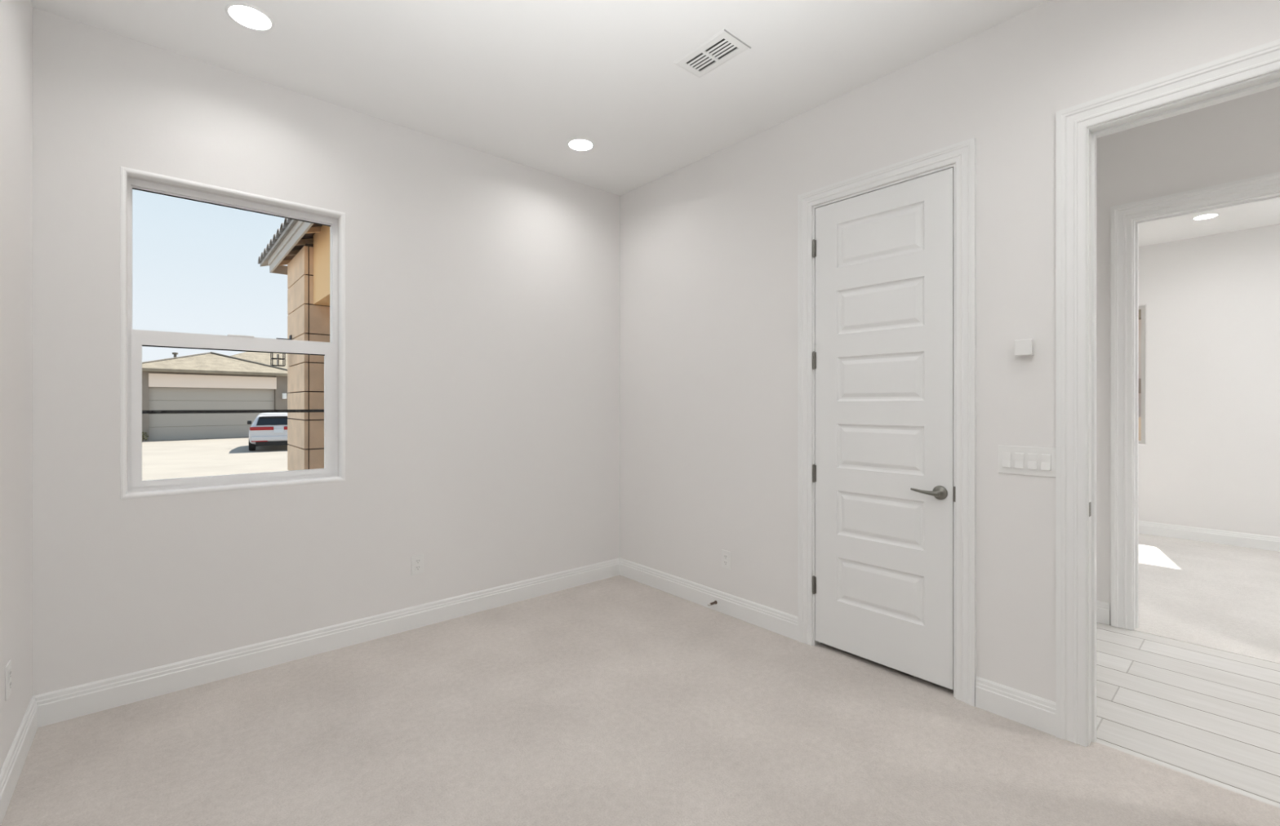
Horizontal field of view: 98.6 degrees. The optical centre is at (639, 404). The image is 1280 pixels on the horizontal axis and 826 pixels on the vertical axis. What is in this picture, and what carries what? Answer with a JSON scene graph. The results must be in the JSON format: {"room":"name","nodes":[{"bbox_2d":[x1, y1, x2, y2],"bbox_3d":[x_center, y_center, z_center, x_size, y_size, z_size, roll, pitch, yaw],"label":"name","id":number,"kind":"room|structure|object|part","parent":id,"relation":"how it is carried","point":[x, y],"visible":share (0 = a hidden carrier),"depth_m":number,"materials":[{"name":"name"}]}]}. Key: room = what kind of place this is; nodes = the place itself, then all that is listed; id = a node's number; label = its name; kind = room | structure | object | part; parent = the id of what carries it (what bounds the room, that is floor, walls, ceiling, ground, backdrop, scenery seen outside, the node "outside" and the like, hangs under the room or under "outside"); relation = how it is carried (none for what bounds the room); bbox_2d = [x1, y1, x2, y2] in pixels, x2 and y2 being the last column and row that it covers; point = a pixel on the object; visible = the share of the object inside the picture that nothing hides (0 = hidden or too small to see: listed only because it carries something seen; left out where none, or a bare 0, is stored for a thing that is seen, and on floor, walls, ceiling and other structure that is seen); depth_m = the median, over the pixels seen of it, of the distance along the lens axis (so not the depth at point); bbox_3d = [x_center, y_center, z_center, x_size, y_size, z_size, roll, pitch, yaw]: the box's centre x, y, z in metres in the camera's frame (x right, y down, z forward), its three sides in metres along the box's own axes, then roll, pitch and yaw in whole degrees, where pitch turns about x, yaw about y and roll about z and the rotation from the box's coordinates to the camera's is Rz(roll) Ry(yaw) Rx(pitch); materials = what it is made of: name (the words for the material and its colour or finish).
{"room":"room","nodes":[
{"label":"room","id":0,"kind":"room"},
{"bbox_2d":[0,0,32,770],"bbox_3d":[-1.222,0.010,0.683,0.150,3.460,4.117,0,0,-41],"label":"wall","id":1,"kind":"structure","parent":0,"point":[15,15],"depth_m":2.00,"materials":[{"name":"white paint"}]},
{"bbox_2d":[4,659,11,701],"bbox_3d":[-2.182,0.952,1.902,0.008,0.116,0.073,0,0,-41],"label":"wall outlet","id":2,"kind":"object","parent":1,"relation":"attached to","point":[8,668],"visible":1,"depth_m":1.89,"materials":[{"name":"white plastic"}]},
{"bbox_2d":[8,679,11,691],"bbox_3d":[-2.180,0.972,1.904,0.003,0.029,0.033,0,0,-41],"label":"receptacle","id":3,"kind":"object","parent":2,"relation":"attached to","point":[9,680],"depth_m":1.90,"materials":[{"name":"grey plastic"}]},
{"bbox_2d":[8,668,11,679],"bbox_3d":[-2.180,0.932,1.904,0.003,0.029,0.033,0,0,-41],"label":"receptacle","id":4,"kind":"object","parent":2,"relation":"attached to","point":[9,669],"depth_m":1.90,"materials":[{"name":"grey plastic"}]},
{"bbox_2d":[0,696,37,825],"bbox_3d":[-1.198,1.275,0.783,0.016,0.130,3.997,0,0,-41],"label":"baseboard","id":5,"kind":"structure","parent":1,"relation":"attached to","point":[12,766],"depth_m":1.97,"materials":[{"name":"white paint"}]},
{"bbox_2d":[32,7,619,696],"bbox_3d":[-1.400,0.010,3.361,3.406,3.460,0.150,0,0,-41],"label":"wall","id":6,"kind":"structure","parent":0,"point":[482,288],"depth_m":3.02,"materials":[{"name":"white paint"}]},
{"bbox_2d":[127,177,337,492],"bbox_3d":[-2.046,-0.321,2.833,0.871,1.450,0.061,0,0,-41],"label":"window","id":7,"kind":"structure","parent":6,"relation":"in","point":[136,339],"depth_m":2.76,"materials":[{"name":"white plastic"}]},
{"bbox_3d":[-2.059,-0.658,2.838,0.832,0.716,0.026,0,0,-41],"label":"sash","id":8,"kind":"part","parent":7,"relation":"part of","materials":[{"name":"white plastic"}]},
{"bbox_3d":[-2.041,0.018,2.818,0.832,0.729,0.024,0,0,-41],"label":"sash","id":9,"kind":"part","parent":7,"relation":"part of","materials":[{"name":"white plastic"}]},
{"bbox_2d":[120,165,345,499],"bbox_3d":[-1.991,-0.321,2.770,0.911,1.490,0.043,0,0,-41],"label":"trim","id":10,"kind":"structure","parent":6,"relation":"attached to","point":[124,171],"depth_m":2.62,"materials":[{"name":"white paint"}]},
{"bbox_2d":[34,558,619,728],"bbox_3d":[-1.334,1.275,3.309,3.136,0.130,0.016,0,0,-41],"label":"baseboard","id":11,"kind":"structure","parent":6,"relation":"attached to","point":[70,703],"depth_m":2.85,"materials":[{"name":"white paint"}]},
{"bbox_2d":[411,553,423,575],"bbox_3d":[-1.337,0.962,3.311,0.073,0.116,0.008,0,0,-41],"label":"wall outlet","id":12,"kind":"object","parent":6,"relation":"attached to","point":[417,561],"visible":1,"depth_m":3.31,"materials":[{"name":"white plastic"}]},
{"bbox_2d":[415,564,420,570],"bbox_3d":[-1.336,0.982,3.309,0.033,0.029,0.003,0,0,-41],"label":"receptacle","id":13,"kind":"object","parent":12,"relation":"attached to","point":[417,566],"depth_m":3.31,"materials":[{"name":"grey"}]},
{"bbox_2d":[415,558,420,564],"bbox_3d":[-1.336,0.943,3.309,0.033,0.029,0.003,0,0,-41],"label":"receptacle","id":14,"kind":"object","parent":12,"relation":"attached to","point":[417,560],"depth_m":3.31,"materials":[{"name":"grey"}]},
{"bbox_2d":[31,0,1051,195],"bbox_3d":[-0.024,-1.685,1.810,3.136,0.070,3.997,0,0,-41],"label":"ceiling","id":15,"kind":"structure","parent":0,"point":[517,81],"depth_m":2.62,"materials":[{"name":"white paint"}]},
{"bbox_2d":[225,2,274,31],"bbox_3d":[-1.659,-1.671,2.343,0.172,0.052,0.172,0,0,-41],"label":"recessed light","id":16,"kind":"object","parent":15,"relation":"in","point":[249,16],"visible":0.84,"depth_m":2.37,"materials":[{"name":"white paint"}]},
{"bbox_2d":[567,137,594,151],"bbox_3d":[-0.376,-1.671,3.491,0.172,0.052,0.172,0,0,-41],"label":"recessed light","id":17,"kind":"object","parent":15,"relation":"in","point":[576,144],"visible":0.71,"depth_m":3.54,"materials":[{"name":"white paint"}]},
{"bbox_2d":[673,28,751,77],"bbox_3d":[0.337,-1.646,2.594,0.189,0.008,0.324,0,0,-41],"label":"ceiling vent","id":18,"kind":"object","parent":15,"relation":"in","point":[722,46],"visible":1,"depth_m":2.58,"materials":[{"name":"white plastic"}]},
{"bbox_3d":[0.441,-1.647,2.477,0.187,0.006,0.004,0,0,-41],"label":"damper rail","id":19,"kind":"part","parent":18,"relation":"part of","materials":[{"name":"grey metal"}]},
{"bbox_2d":[0,533,1279,825],"bbox_3d":[2.454,1.400,2.742,8.095,0.120,6.100,0,0,-41],"label":"floor","id":20,"kind":"structure","parent":0,"point":[619,700],"depth_m":2.24,"materials":[{"name":"beige carpet"}]},
{"bbox_2d":[619,0,1279,702],"bbox_3d":[1.242,-0.190,2.836,0.120,3.060,4.117,0,0,-41],"label":"wall","id":21,"kind":"structure","parent":0,"point":[708,246],"depth_m":2.96,"materials":[{"name":"white paint"}]},
{"bbox_2d":[619,557,797,640],"bbox_3d":[0.369,1.275,3.732,0.016,0.130,1.620,0,0,-41],"label":"baseboard","id":22,"kind":"structure","parent":21,"relation":"attached to","point":[781,623],"depth_m":3.58,"materials":[{"name":"white paint"}]},
{"bbox_2d":[707,600,717,606],"bbox_3d":[0.465,1.285,3.551,0.076,0.024,0.024,0,0,-41],"label":"door stop","id":23,"kind":"object","parent":21,"relation":"attached to","point":[714,602],"visible":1,"depth_m":3.55,"materials":[{"name":"brown"}]},
{"bbox_2d":[721,549,730,569],"bbox_3d":[0.551,0.995,3.528,0.008,0.116,0.073,0,0,-41],"label":"wall outlet","id":24,"kind":"object","parent":21,"relation":"attached to","point":[726,555],"visible":1,"depth_m":3.52,"materials":[{"name":"white plastic"}]},
{"bbox_2d":[812,167,953,689],"bbox_3d":[1.191,0.111,2.786,0.096,2.398,0.717,0,0,-41],"label":"door","id":25,"kind":"structure","parent":21,"relation":"in","point":[882,359],"depth_m":2.76,"materials":[{"name":"white paint"}]},
{"bbox_3d":[1.214,0.937,2.795,0.016,0.194,0.406,0,0,-41],"label":"panel","id":26,"kind":"part","parent":25,"relation":"part of","materials":[{"name":"white paint"}]},
{"bbox_3d":[1.214,0.579,2.795,0.016,0.194,0.406,0,0,-41],"label":"panel","id":27,"kind":"part","parent":25,"relation":"part of","materials":[{"name":"white paint"}]},
{"bbox_3d":[1.214,0.221,2.795,0.016,0.194,0.406,0,0,-41],"label":"panel","id":28,"kind":"part","parent":25,"relation":"part of","materials":[{"name":"white paint"}]},
{"bbox_3d":[1.214,-0.137,2.795,0.016,0.194,0.406,0,0,-41],"label":"panel","id":29,"kind":"part","parent":25,"relation":"part of","materials":[{"name":"white paint"}]},
{"bbox_3d":[1.214,-0.495,2.795,0.016,0.194,0.406,0,0,-41],"label":"panel","id":30,"kind":"part","parent":25,"relation":"part of","materials":[{"name":"white paint"}]},
{"bbox_3d":[1.214,-0.853,2.795,0.016,0.194,0.406,0,0,-41],"label":"panel","id":31,"kind":"part","parent":25,"relation":"part of","materials":[{"name":"white paint"}]},
{"bbox_3d":[1.331,0.410,2.570,0.023,0.027,0.130,0,0,-41],"label":"lever","id":32,"kind":"part","parent":25,"relation":"part of","materials":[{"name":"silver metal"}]},
{"bbox_3d":[1.385,0.411,2.553,0.041,0.066,0.066,0,0,-41],"label":"handle","id":33,"kind":"part","parent":25,"relation":"part of","materials":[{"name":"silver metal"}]},
{"bbox_2d":[797,137,976,706],"bbox_3d":[1.241,0.078,2.821,0.140,2.524,0.895,0,0,-41],"label":"door frame","id":34,"kind":"structure","parent":21,"relation":"attached to","point":[963,153],"depth_m":2.52,"materials":[{"name":"white paint"}]},
{"bbox_3d":[1.447,0.410,2.523,0.022,0.070,0.010,0,0,-41],"label":"strike plate","id":35,"kind":"part","parent":34,"relation":"part of","materials":[{"name":"silver metal"}]},
{"bbox_2d":[975,676,1056,736],"bbox_3d":[1.589,1.275,2.335,0.016,0.130,0.292,0,0,-41],"label":"baseboard","id":36,"kind":"structure","parent":21,"relation":"attached to","point":[1032,711],"depth_m":2.32,"materials":[{"name":"white paint"}]},
{"bbox_2d":[1014,338,1034,355],"bbox_3d":[1.605,-0.238,2.297,0.042,0.066,0.062,0,0,-41],"label":"wall sensor","id":37,"kind":"object","parent":21,"relation":"attached to","point":[1022,347],"visible":1,"depth_m":2.28,"materials":[{"name":"white plastic"}]},
{"bbox_2d":[998,444,1056,477],"bbox_3d":[1.618,0.235,2.301,0.016,0.119,0.201,0,0,-41],"label":"light switch","id":38,"kind":"object","parent":21,"relation":"attached to","point":[1012,460],"visible":1,"depth_m":2.29,"materials":[{"name":"white plastic"}]},
{"bbox_3d":[1.573,0.236,2.357,0.002,0.069,0.035,0,0,-41],"label":"rocker frame","id":39,"kind":"part","parent":38,"relation":"part of","materials":[{"name":"white plastic"}]},
{"bbox_3d":[1.603,0.236,2.322,0.002,0.069,0.035,0,0,-41],"label":"rocker frame","id":40,"kind":"part","parent":38,"relation":"part of","materials":[{"name":"white plastic"}]},
{"bbox_3d":[1.663,0.236,2.253,0.002,0.069,0.035,0,0,-41],"label":"rocker frame","id":41,"kind":"part","parent":38,"relation":"part of","materials":[{"name":"white plastic"}]},
{"bbox_2d":[1056,38,1279,746],"bbox_3d":[2.070,0.080,1.888,0.161,2.520,1.014,0,0,-41],"label":"door frame","id":42,"kind":"structure","parent":21,"relation":"attached to","point":[1255,69],"depth_m":2.17,"materials":[{"name":"white paint"}]},
{"bbox_3d":[1.773,0.412,2.167,0.028,0.055,0.002,0,0,-41],"label":"strike plate","id":43,"kind":"part","parent":42,"relation":"part of","materials":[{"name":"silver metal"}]},
{"bbox_2d":[1096,86,1279,624],"bbox_3d":[3.032,-0.190,3.247,0.120,3.060,6.100,0,0,-41],"label":"wall","id":44,"kind":"structure","parent":0,"point":[1237,139],"depth_m":3.21,"materials":[{"name":"white paint"}]},
{"bbox_2d":[1096,600,1110,625],"bbox_3d":[2.797,1.275,3.413,0.016,0.130,0.180,0,0,-41],"label":"baseboard","id":45,"kind":"structure","parent":44,"relation":"attached to","point":[1103,609],"depth_m":3.36,"materials":[{"name":"white paint"}]},
{"bbox_2d":[1111,171,1279,630],"bbox_3d":[3.243,0.071,3.006,0.161,2.538,1.005,0,0,-41],"label":"door frame","id":46,"kind":"structure","parent":44,"relation":"attached to","point":[1126,219],"depth_m":3.29,"materials":[{"name":"white paint"}]},
{"bbox_2d":[1138,223,1279,537],"bbox_3d":[5.847,0.010,5.110,0.130,3.460,5.400,0,0,-41],"label":"wall","id":47,"kind":"structure","parent":0,"point":[1209,458],"depth_m":5.33,"materials":[{"name":"white paint"}]},
{"bbox_2d":[1138,305,1145,444],"bbox_3d":[4.739,-0.310,6.334,0.048,1.440,1.598,0,0,-41],"label":"window","id":48,"kind":"structure","parent":47,"relation":"in","point":[1142,308],"depth_m":5.73,"materials":[{"name":"grey plastic"}]},
{"bbox_2d":[1138,520,1279,551],"bbox_3d":[5.792,1.275,5.062,0.016,0.130,5.200,0,0,-41],"label":"baseboard","id":49,"kind":"structure","parent":47,"relation":"attached to","point":[1204,535],"depth_m":5.33,"materials":[{"name":"white paint"}]},
{"bbox_2d":[1138,198,1279,246],"bbox_3d":[4.586,-1.685,4.007,3.220,0.070,5.200,0,0,-41],"label":"ceiling","id":50,"kind":"structure","parent":0,"point":[1267,213],"depth_m":5.00,"materials":[{"name":"white paint"}]},
{"bbox_2d":[1191,213,1219,220],"bbox_3d":[4.960,-1.671,4.826,0.172,0.052,0.172,0,0,-41],"label":"recessed light","id":51,"kind":"object","parent":50,"relation":"in","point":[1205,216],"visible":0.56,"depth_m":4.86,"materials":[{"name":"white paint"}]},
{"label":"outside","id":52,"kind":"structure","parent":0,"visible":0},
{"bbox_2d":[142,436,288,480],"bbox_3d":[-12.211,1.860,29.170,140.000,0.200,120.000,0,0,-41],"label":"ground","id":53,"kind":"structure","parent":52,"point":[184,458],"depth_m":18.03,"materials":[{"name":"concrete"}]},
{"bbox_2d":[142,431,148,442],"bbox_3d":[-23.414,1.517,25.877,0.466,0.490,0.472,0,0,25],"label":"shrub","id":54,"kind":"object","parent":53,"relation":"on","point":[143,433],"visible":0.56,"depth_m":25.92,"materials":[{"name":"green plant"}]},
{"bbox_2d":[142,351,289,441],"bbox_3d":[-25.313,-1.025,37.529,17.502,5.570,17.197,0,0,40],"label":"house","id":55,"kind":"structure","parent":53,"relation":"on","point":[246,380],"depth_m":28.58,"materials":[{"name":"beige paint"}]},
{"bbox_2d":[281,393,286,399],"bbox_3d":[-19.985,-0.480,30.909,0.160,0.320,0.200,0,0,40],"label":"wall light","id":56,"kind":"object","parent":55,"relation":"attached to","point":[283,395],"depth_m":30.85,"materials":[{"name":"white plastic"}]},
{"bbox_2d":[247,412,289,450],"bbox_3d":[-14.843,1.039,22.611,2.160,1.442,4.327,0,0,-33],"label":"car","id":57,"kind":"object","parent":53,"relation":"on","point":[267,428],"visible":0.54,"depth_m":20.74,"materials":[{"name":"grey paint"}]},
{"bbox_2d":[249,426,273,430],"bbox_3d":[-14.139,0.895,20.572,0.740,0.130,0.075,0,0,-33],"label":"tail light","id":58,"kind":"object","parent":57,"relation":"attached to","point":[251,428],"depth_m":20.54,"materials":[{"name":"red plastic"}]},
{"bbox_2d":[255,440,289,445],"bbox_3d":[-13.706,1.460,20.877,1.440,0.160,0.120,0,0,-33],"label":"diffuser","id":59,"kind":"object","parent":57,"relation":"attached to","point":[257,442],"depth_m":20.70,"materials":[{"name":"black plastic"}]},
{"bbox_3d":[-13.677,0.990,20.834,0.300,0.140,0.025,0,0,-33],"label":"number plate","id":60,"kind":"part","parent":57,"relation":"part of","materials":[{"name":"white metal"}]},
{"bbox_2d":[257,217,329,471],"bbox_3d":[-2.690,-0.377,6.368,2.470,4.274,6.070,0,0,-41],"label":"building exterior","id":61,"kind":"structure","parent":53,"relation":"on","point":[304,246],"depth_m":5.72,"materials":[{"name":"brown stone"}]},
{"bbox_2d":[270,334,292,366],"bbox_3d":[-4.005,-0.605,6.141,0.190,0.350,0.130,0,0,-41],"label":"lantern","id":62,"kind":"object","parent":61,"relation":"attached to","point":[272,358],"visible":0.52,"depth_m":6.12,"materials":[{"name":"black metal"}]},
{"bbox_2d":[1138,309,1141,417],"bbox_3d":[8.644,0.070,12.866,5.450,3.380,8.400,0,0,-41],"label":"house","id":63,"kind":"structure","parent":53,"relation":"on","point":[1140,310],"depth_m":9.31,"materials":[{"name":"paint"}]},
{"bbox_2d":[1138,417,1141,440],"bbox_3d":[7.296,0.975,8.368,0.200,1.570,11.000,0,0,-41],"label":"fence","id":64,"kind":"object","parent":53,"relation":"on","point":[1140,418],"visible":0.02,"depth_m":8.12,"materials":[{"name":"beige"}]}
]}

